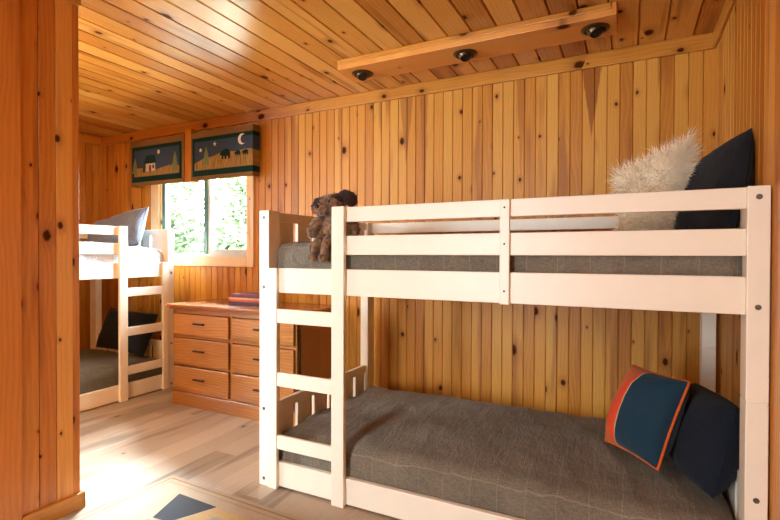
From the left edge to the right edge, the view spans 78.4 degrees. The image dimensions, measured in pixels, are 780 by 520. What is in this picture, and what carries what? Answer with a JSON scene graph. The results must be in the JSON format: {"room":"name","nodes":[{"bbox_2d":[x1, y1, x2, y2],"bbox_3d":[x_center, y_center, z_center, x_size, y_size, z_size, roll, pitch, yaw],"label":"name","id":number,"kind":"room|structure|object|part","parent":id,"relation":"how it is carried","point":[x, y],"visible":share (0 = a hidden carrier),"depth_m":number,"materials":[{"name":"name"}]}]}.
{"room":"bunk bedroom","nodes":[
{"label":"bunk bedroom","id":0,"kind":"room"},
{"bbox_2d":[20,0,79,516],"bbox_3d":[-2.286,-0.035,0.399,0.120,2.287,3.870,0,1,27],"label":"wall partition","id":1,"kind":"structure","parent":0,"point":[49,52],"depth_m":2.00,"materials":[{"name":"brown wood"}]},
{"bbox_2d":[0,0,21,519],"bbox_3d":[-1.808,0.001,1.206,0.012,2.202,1.539,0,1,27],"label":"trim","id":2,"kind":"structure","parent":1,"relation":"attached to","point":[10,126],"depth_m":1.86,"materials":[{"name":"brown wood"}]},
{"bbox_2d":[22,489,85,519],"bbox_3d":[-1.469,1.060,2.044,0.146,0.070,0.245,0,1,27],"label":"baseboard","id":3,"kind":"structure","parent":1,"relation":"attached to","point":[75,502],"depth_m":2.03,"materials":[{"name":"brown wood"}]},
{"bbox_2d":[65,0,80,5],"bbox_3d":[-1.772,-1.143,1.252,0.020,0.085,1.872,0,1,27],"label":"trim","id":4,"kind":"structure","parent":1,"relation":"attached to","point":[75,2],"depth_m":2.07,"materials":[{"name":"brown wood"}]},
{"bbox_2d":[79,142,101,349],"bbox_3d":[-4.178,-0.060,2.316,0.060,2.287,5.608,0,1,27],"label":"wall","id":5,"kind":"structure","parent":0,"point":[90,155],"depth_m":4.68,"materials":[{"name":"brown wood"}]},
{"bbox_2d":[79,133,100,145],"bbox_3d":[-4.144,-1.161,2.278,0.020,0.083,5.588,0,1,27],"label":"trim","id":6,"kind":"structure","parent":5,"relation":"attached to","point":[84,138],"depth_m":4.68,"materials":[{"name":"brown wood"}]},
{"bbox_2d":[57,387,401,519],"bbox_3d":[-1.855,1.152,1.165,5.343,0.100,5.808,0,1,27],"label":"floor","id":7,"kind":"structure","parent":0,"point":[127,447],"depth_m":2.65,"materials":[{"name":"laminate"}]},
{"bbox_2d":[79,224,173,411],"bbox_3d":[-2.743,0.411,3.392,1.078,1.334,1.990,0,1,27],"label":"bunk bed","id":8,"kind":"object","parent":7,"relation":"on","point":[163,239],"visible":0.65,"depth_m":3.79,"materials":[{"name":"white paint"}]},
{"bbox_3d":[-3.201,-0.225,3.616,0.025,0.066,1.874,0,1,27],"label":"guard rail","id":9,"kind":"part","parent":8,"relation":"part of","materials":[{"name":"white paint"}]},
{"bbox_3d":[-2.755,0.400,4.478,0.085,1.334,0.058,0,1,27],"label":"post","id":10,"kind":"part","parent":8,"relation":"part of","materials":[{"name":"white paint"}]},
{"bbox_3d":[-2.374,-0.080,2.998,0.025,0.085,1.506,0,1,27],"label":"guard rail","id":11,"kind":"part","parent":8,"relation":"part of","materials":[{"name":"white paint"}]},
{"bbox_3d":[-2.374,-0.216,2.997,0.025,0.066,1.506,0,1,27],"label":"guard rail","id":12,"kind":"part","parent":8,"relation":"part of","materials":[{"name":"white paint"}]},
{"bbox_3d":[-2.292,0.084,3.164,0.025,0.118,1.874,0,1,27],"label":"rail","id":13,"kind":"part","parent":8,"relation":"part of","materials":[{"name":"white paint"}]},
{"bbox_2d":[80,349,161,393],"bbox_3d":[-2.751,0.910,3.400,1.001,0.245,1.904,0,1,27],"label":"mattress","id":14,"kind":"object","parent":8,"relation":"on","point":[98,368],"visible":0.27,"depth_m":3.71,"materials":[{"name":"fabric"}]},
{"bbox_2d":[96,307,157,355],"bbox_3d":[-2.237,0.600,4.057,0.596,0.363,0.223,0,1,23],"label":"pillow","id":15,"kind":"object","parent":14,"relation":"on","point":[138,344],"visible":0.77,"depth_m":3.98,"materials":[{"name":"black fabric"}]},
{"bbox_3d":[-2.295,1.014,3.174,0.025,0.117,1.874,0,1,27],"label":"board","id":16,"kind":"part","parent":8,"relation":"part of","materials":[{"name":"white paint"}]},
{"bbox_2d":[79,241,163,262],"bbox_3d":[-2.746,-0.016,3.389,1.030,0.292,1.927,0,1,27],"label":"mattress","id":17,"kind":"object","parent":8,"relation":"on","point":[136,253],"visible":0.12,"depth_m":3.75,"materials":[{"name":"white fabric"}]},
{"bbox_2d":[87,206,148,245],"bbox_3d":[-2.330,-0.223,4.058,0.708,0.459,0.246,0,1,20],"label":"pillow","id":18,"kind":"object","parent":17,"relation":"on","point":[135,220],"visible":0.58,"depth_m":3.95,"materials":[{"name":"grey fabric"}]},
{"bbox_3d":[-2.318,0.708,4.261,0.896,0.048,0.025,0,1,27],"label":"panel","id":19,"kind":"part","parent":8,"relation":"part of","materials":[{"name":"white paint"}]},
{"bbox_3d":[-2.315,-0.238,4.251,0.896,0.047,0.025,0,1,27],"label":"panel","id":20,"kind":"part","parent":8,"relation":"part of","materials":[{"name":"white paint"}]},
{"bbox_3d":[-1.878,0.407,4.040,0.085,1.334,0.058,0,1,27],"label":"post","id":21,"kind":"part","parent":8,"relation":"part of","materials":[{"name":"white paint"}]},
{"bbox_2d":[75,475,303,519],"bbox_3d":[-0.656,1.096,1.601,1.550,0.010,1.000,0,1,29],"label":"area rug","id":22,"kind":"object","parent":7,"relation":"on","point":[173,497],"visible":1,"depth_m":2.10,"materials":[{"name":"beige fabric"}]},
{"bbox_2d":[166,298,330,426],"bbox_3d":[-1.007,0.705,3.538,1.229,0.752,0.531,0,1,27],"label":"dresser","id":23,"kind":"object","parent":7,"relation":"on","point":[217,341],"visible":0.71,"depth_m":3.35,"materials":[{"name":"brown wood"}]},
{"bbox_3d":[-1.514,0.720,3.810,0.020,0.715,0.479,0,1,27],"label":"panel","id":24,"kind":"part","parent":23,"relation":"part of","materials":[{"name":"brown wood"}]},
{"bbox_3d":[-1.369,0.880,3.461,0.548,0.185,0.018,0,1,27],"label":"drawer","id":25,"kind":"part","parent":23,"relation":"part of","materials":[{"name":"brown wood"}]},
{"bbox_3d":[-1.369,0.673,3.459,0.548,0.188,0.018,0,1,27],"label":"drawer","id":26,"kind":"part","parent":23,"relation":"part of","materials":[{"name":"brown wood"}]},
{"bbox_3d":[-1.368,0.476,3.457,0.548,0.150,0.018,0,1,27],"label":"drawer","id":27,"kind":"part","parent":23,"relation":"part of","materials":[{"name":"brown wood"}]},
{"bbox_3d":[-1.102,0.678,3.347,1.169,0.620,0.020,0,1,27],"label":"frame","id":28,"kind":"part","parent":23,"relation":"part of","materials":[{"name":"brown wood"}]},
{"bbox_2d":[229,301,259,305],"bbox_3d":[-1.024,0.318,3.594,0.300,0.020,0.200,0,1,24],"label":"book","id":29,"kind":"object","parent":23,"relation":"on","point":[230,302],"visible":0.4,"depth_m":3.50,"materials":[{"name":"paper"}]},
{"bbox_2d":[229,299,259,302],"bbox_3d":[-1.020,0.300,3.592,0.300,0.016,0.200,0,1,25],"label":"book","id":30,"kind":"object","parent":29,"relation":"on","point":[234,300],"visible":0.29,"depth_m":3.50,"materials":[{"name":"red paper"}]},
{"bbox_2d":[228,297,259,300],"bbox_3d":[-1.024,0.284,3.594,0.310,0.014,0.200,0,1,23],"label":"book","id":31,"kind":"object","parent":30,"relation":"on","point":[237,298],"visible":0.35,"depth_m":3.51,"materials":[{"name":"orange paper"}]},
{"bbox_2d":[231,292,259,298],"bbox_3d":[-1.013,0.264,3.588,0.280,0.026,0.200,0,1,27],"label":"book","id":32,"kind":"object","parent":31,"relation":"on","point":[256,295],"visible":0.61,"depth_m":3.52,"materials":[{"name":"purple paper"}]},
{"bbox_3d":[-0.896,0.712,3.762,1.129,0.695,0.008,0,1,27],"label":"panel","id":33,"kind":"part","parent":23,"relation":"part of","materials":[{"name":"brown wood"}]},
{"bbox_3d":[-0.859,0.884,3.206,0.536,0.185,0.018,0,1,27],"label":"drawer","id":34,"kind":"part","parent":23,"relation":"part of","materials":[{"name":"brown wood"}]},
{"bbox_3d":[-0.859,0.677,3.204,0.536,0.188,0.018,0,1,27],"label":"drawer","id":35,"kind":"part","parent":23,"relation":"part of","materials":[{"name":"brown wood"}]},
{"bbox_3d":[-0.858,0.480,3.202,0.536,0.150,0.018,0,1,27],"label":"drawer","id":36,"kind":"part","parent":23,"relation":"part of","materials":[{"name":"brown wood"}]},
{"bbox_3d":[-0.486,0.728,3.296,0.020,0.715,0.479,0,1,27],"label":"panel","id":37,"kind":"part","parent":23,"relation":"part of","materials":[{"name":"brown wood"}]},
{"bbox_2d":[260,185,770,519],"bbox_3d":[0.488,0.430,2.358,1.990,1.334,1.078,0,1,27],"label":"bunk bed","id":38,"kind":"object","parent":7,"relation":"on","point":[747,295],"visible":0.71,"depth_m":1.89,"materials":[{"name":"white paint"}]},
{"bbox_3d":[-0.592,0.427,2.356,0.058,1.334,0.085,0,1,27],"label":"post","id":39,"kind":"part","parent":38,"relation":"part of","materials":[{"name":"white paint"}]},
{"bbox_3d":[-0.372,0.728,2.797,0.025,0.048,0.896,0,1,27],"label":"panel","id":40,"kind":"part","parent":38,"relation":"part of","materials":[{"name":"white paint"}]},
{"bbox_3d":[-0.370,-0.218,2.788,0.025,0.047,0.896,0,1,27],"label":"panel","id":41,"kind":"part","parent":38,"relation":"part of","materials":[{"name":"white paint"}]},
{"bbox_3d":[-0.154,0.420,3.233,0.058,1.334,0.085,0,1,27],"label":"post","id":42,"kind":"part","parent":38,"relation":"part of","materials":[{"name":"white paint"}]},
{"bbox_3d":[0.262,1.034,1.914,1.874,0.117,0.025,0,1,27],"label":"board","id":43,"kind":"part","parent":38,"relation":"part of","materials":[{"name":"white paint"}]},
{"bbox_3d":[0.720,-0.205,2.812,1.874,0.066,0.025,0,1,27],"label":"guard rail","id":44,"kind":"part","parent":38,"relation":"part of","materials":[{"name":"white paint"}]},
{"bbox_2d":[279,386,733,519],"bbox_3d":[0.491,0.927,2.369,1.904,0.258,1.003,0,1,27],"label":"mattress","id":45,"kind":"object","parent":38,"relation":"on","point":[527,463],"visible":0.77,"depth_m":2.03,"materials":[{"name":"fabric"}]},
{"bbox_2d":[604,364,690,470],"bbox_3d":[1.005,0.604,1.885,0.228,0.323,0.305,0,1,-13],"label":"throw cushion","id":46,"kind":"object","parent":45,"relation":"on","point":[644,417],"visible":1,"depth_m":1.79,"materials":[{"name":"blue fabric"}]},
{"bbox_2d":[669,383,739,498],"bbox_3d":[1.191,0.667,1.829,0.238,0.341,0.435,0,1,11],"label":"pillow","id":47,"kind":"object","parent":45,"relation":"on","point":[705,449],"visible":0.85,"depth_m":1.66,"materials":[{"name":"black fabric"}]},
{"bbox_2d":[278,241,741,275],"bbox_3d":[0.491,0.011,2.359,1.904,0.248,1.006,0,1,27],"label":"mattress","id":48,"kind":"object","parent":38,"relation":"on","point":[290,254],"visible":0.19,"depth_m":1.80,"materials":[{"name":"grey fabric"}]},
{"bbox_2d":[305,189,360,262],"bbox_3d":[-0.266,-0.157,2.226,0.272,0.344,0.180,0,1,1],"label":"plush toy","id":49,"kind":"object","parent":48,"relation":"on","point":[322,206],"visible":0.81,"depth_m":2.19,"materials":[{"name":"brown fur"}]},
{"bbox_3d":[-0.343,-0.164,2.270,0.117,0.125,0.073,0,1,-2],"label":"arm","id":50,"kind":"part","parent":49,"relation":"part of"},
{"bbox_3d":[-0.337,-0.054,2.211,0.064,0.138,0.108,1,1,43],"label":"leg","id":51,"kind":"part","parent":49,"relation":"part of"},
{"bbox_3d":[-0.292,-0.055,2.188,0.065,0.138,0.107,0,1,27],"label":"leg","id":52,"kind":"part","parent":49,"relation":"part of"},
{"bbox_3d":[-0.180,-0.161,2.186,0.075,0.130,0.112,0,1,-39],"label":"arm","id":53,"kind":"part","parent":49,"relation":"part of"},
{"bbox_2d":[605,126,704,230],"bbox_3d":[1.148,-0.263,2.056,0.429,0.610,0.269,0,1,30],"label":"fluffy cushion","id":54,"kind":"object","parent":48,"relation":"on","point":[670,169],"visible":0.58,"depth_m":1.99,"materials":[{"name":"white fur"}]},
{"bbox_2d":[673,128,754,229],"bbox_3d":[1.260,-0.239,1.917,0.178,0.471,0.565,0,1,7],"label":"pillow","id":55,"kind":"object","parent":48,"relation":"on","point":[731,164],"visible":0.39,"depth_m":1.73,"materials":[{"name":"black fabric"}]},
{"bbox_3d":[0.265,0.104,1.905,1.874,0.118,0.025,0,1,27],"label":"rail","id":56,"kind":"part","parent":38,"relation":"part of","materials":[{"name":"white paint"}]},
{"bbox_3d":[0.430,-0.060,1.821,1.506,0.085,0.025,0,1,27],"label":"guard rail","id":57,"kind":"part","parent":38,"relation":"part of","materials":[{"name":"white paint"}]},
{"bbox_3d":[0.430,-0.197,1.820,1.506,0.066,0.025,0,1,27],"label":"guard rail","id":58,"kind":"part","parent":38,"relation":"part of","materials":[{"name":"white paint"}]},
{"bbox_3d":[1.575,0.433,2.370,0.058,1.334,0.085,0,1,27],"label":"post","id":59,"kind":"part","parent":38,"relation":"part of","materials":[{"name":"white paint"}]},
{"bbox_3d":[1.353,0.742,1.935,0.025,0.048,0.896,0,1,27],"label":"panel","id":60,"kind":"part","parent":38,"relation":"part of","materials":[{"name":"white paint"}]},
{"bbox_3d":[1.136,0.441,1.492,0.058,1.334,0.085,0,1,27],"label":"post","id":61,"kind":"part","parent":38,"relation":"part of","materials":[{"name":"white paint"}]},
{"bbox_2d":[78,0,724,137],"bbox_3d":[-1.837,-1.235,1.163,5.343,0.100,5.758,0,1,27],"label":"ceiling","id":62,"kind":"structure","parent":0,"point":[144,64],"depth_m":2.64,"materials":[{"name":"brown wood"}]},
{"bbox_2d":[338,2,617,81],"bbox_3d":[0.411,-1.143,2.628,1.514,0.098,0.235,0,1,27],"label":"light bar","id":63,"kind":"object","parent":62,"relation":"attached to","point":[601,20],"visible":1,"depth_m":2.52,"materials":[{"name":"brown wood"}]},
{"bbox_2d":[102,49,715,418],"bbox_3d":[-0.584,-0.062,3.688,5.143,2.287,0.060,0,1,27],"label":"wall","id":64,"kind":"structure","parent":0,"point":[555,135],"depth_m":3.04,"materials":[{"name":"brown wood"}]},
{"bbox_2d":[151,128,254,266],"bbox_3d":[-1.667,-0.538,4.177,1.245,1.183,0.166,0,1,27],"label":"window","id":65,"kind":"structure","parent":64,"relation":"in","point":[160,194],"depth_m":4.16,"materials":[{"name":"wood"}]},
{"bbox_2d":[131,134,184,187],"bbox_3d":[-2.079,-0.884,4.323,0.703,0.412,0.087,0,1,27],"label":"window valance","id":66,"kind":"object","parent":65,"relation":"attached to","point":[157,161],"visible":0.91,"depth_m":4.27,"materials":[{"name":"multicoloured fabric"}]},
{"bbox_2d":[191,123,259,182],"bbox_3d":[-1.377,-0.878,3.972,0.697,0.412,0.086,0,1,27],"label":"window valance","id":67,"kind":"object","parent":65,"relation":"attached to","point":[229,152],"visible":1,"depth_m":3.91,"materials":[{"name":"multicoloured fabric"}]},
{"bbox_3d":[-1.377,-0.474,4.082,0.462,0.842,0.022,0,1,27],"label":"sliding sash","id":68,"kind":"part","parent":65,"relation":"part of","materials":[{"name":"glass"}]},
{"bbox_2d":[101,32,715,145],"bbox_3d":[-0.599,-1.164,3.641,5.143,0.083,0.020,0,1,27],"label":"trim","id":69,"kind":"structure","parent":64,"relation":"attached to","point":[701,42],"depth_m":3.12,"materials":[{"name":"brown wood"}]},
{"bbox_2d":[715,0,765,407],"bbox_3d":[0.476,-0.023,-0.010,0.060,2.287,5.608,0,1,27],"label":"wall","id":70,"kind":"structure","parent":0,"point":[740,49],"depth_m":1.97,"materials":[{"name":"brown wood"}]},
{"bbox_2d":[713,0,735,46],"bbox_3d":[0.441,-1.125,-0.013,0.016,0.083,5.588,0,1,27],"label":"trim","id":71,"kind":"structure","parent":70,"relation":"attached to","point":[728,5],"depth_m":2.25,"materials":[{"name":"brown wood"}]},
{"bbox_2d":[764,0,779,519],"bbox_3d":[0.984,0.009,1.087,0.012,2.204,1.025,0,1,27],"label":"trim","id":72,"kind":"structure","parent":70,"relation":"attached to","point":[772,31],"depth_m":1.43,"materials":[{"name":"brown wood"}]},
{"label":"outside","id":73,"kind":"structure","parent":0,"visible":0},
{"bbox_3d":[7.458,1.879,31.732,65.000,0.300,56.592,0,1,27],"label":"ground","id":74,"kind":"structure","parent":73,"visible":0},
{"bbox_2d":[170,181,220,253],"bbox_3d":[-6.365,-0.584,13.560,2.892,4.914,3.024,0,1,27],"label":"broadleaf tree","id":75,"kind":"object","parent":74,"relation":"on","point":[182,240],"visible":0.15,"depth_m":13.15,"materials":[{"name":"green plant"}]},
{"bbox_2d":[178,179,245,252],"bbox_3d":[-6.122,-1.526,19.783,4.527,6.674,4.480,0,1,27],"label":"broadleaf tree","id":76,"kind":"object","parent":74,"relation":"on","point":[218,182],"visible":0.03,"depth_m":19.23,"materials":[{"name":"green plant"}]},
{"bbox_2d":[189,176,245,253],"bbox_3d":[-3.495,-0.518,11.864,2.885,4.831,2.986,0,1,27],"label":"broadleaf tree","id":77,"kind":"object","parent":74,"relation":"on","point":[232,236],"visible":0.28,"depth_m":11.42,"materials":[{"name":"green plant"}]}
]}

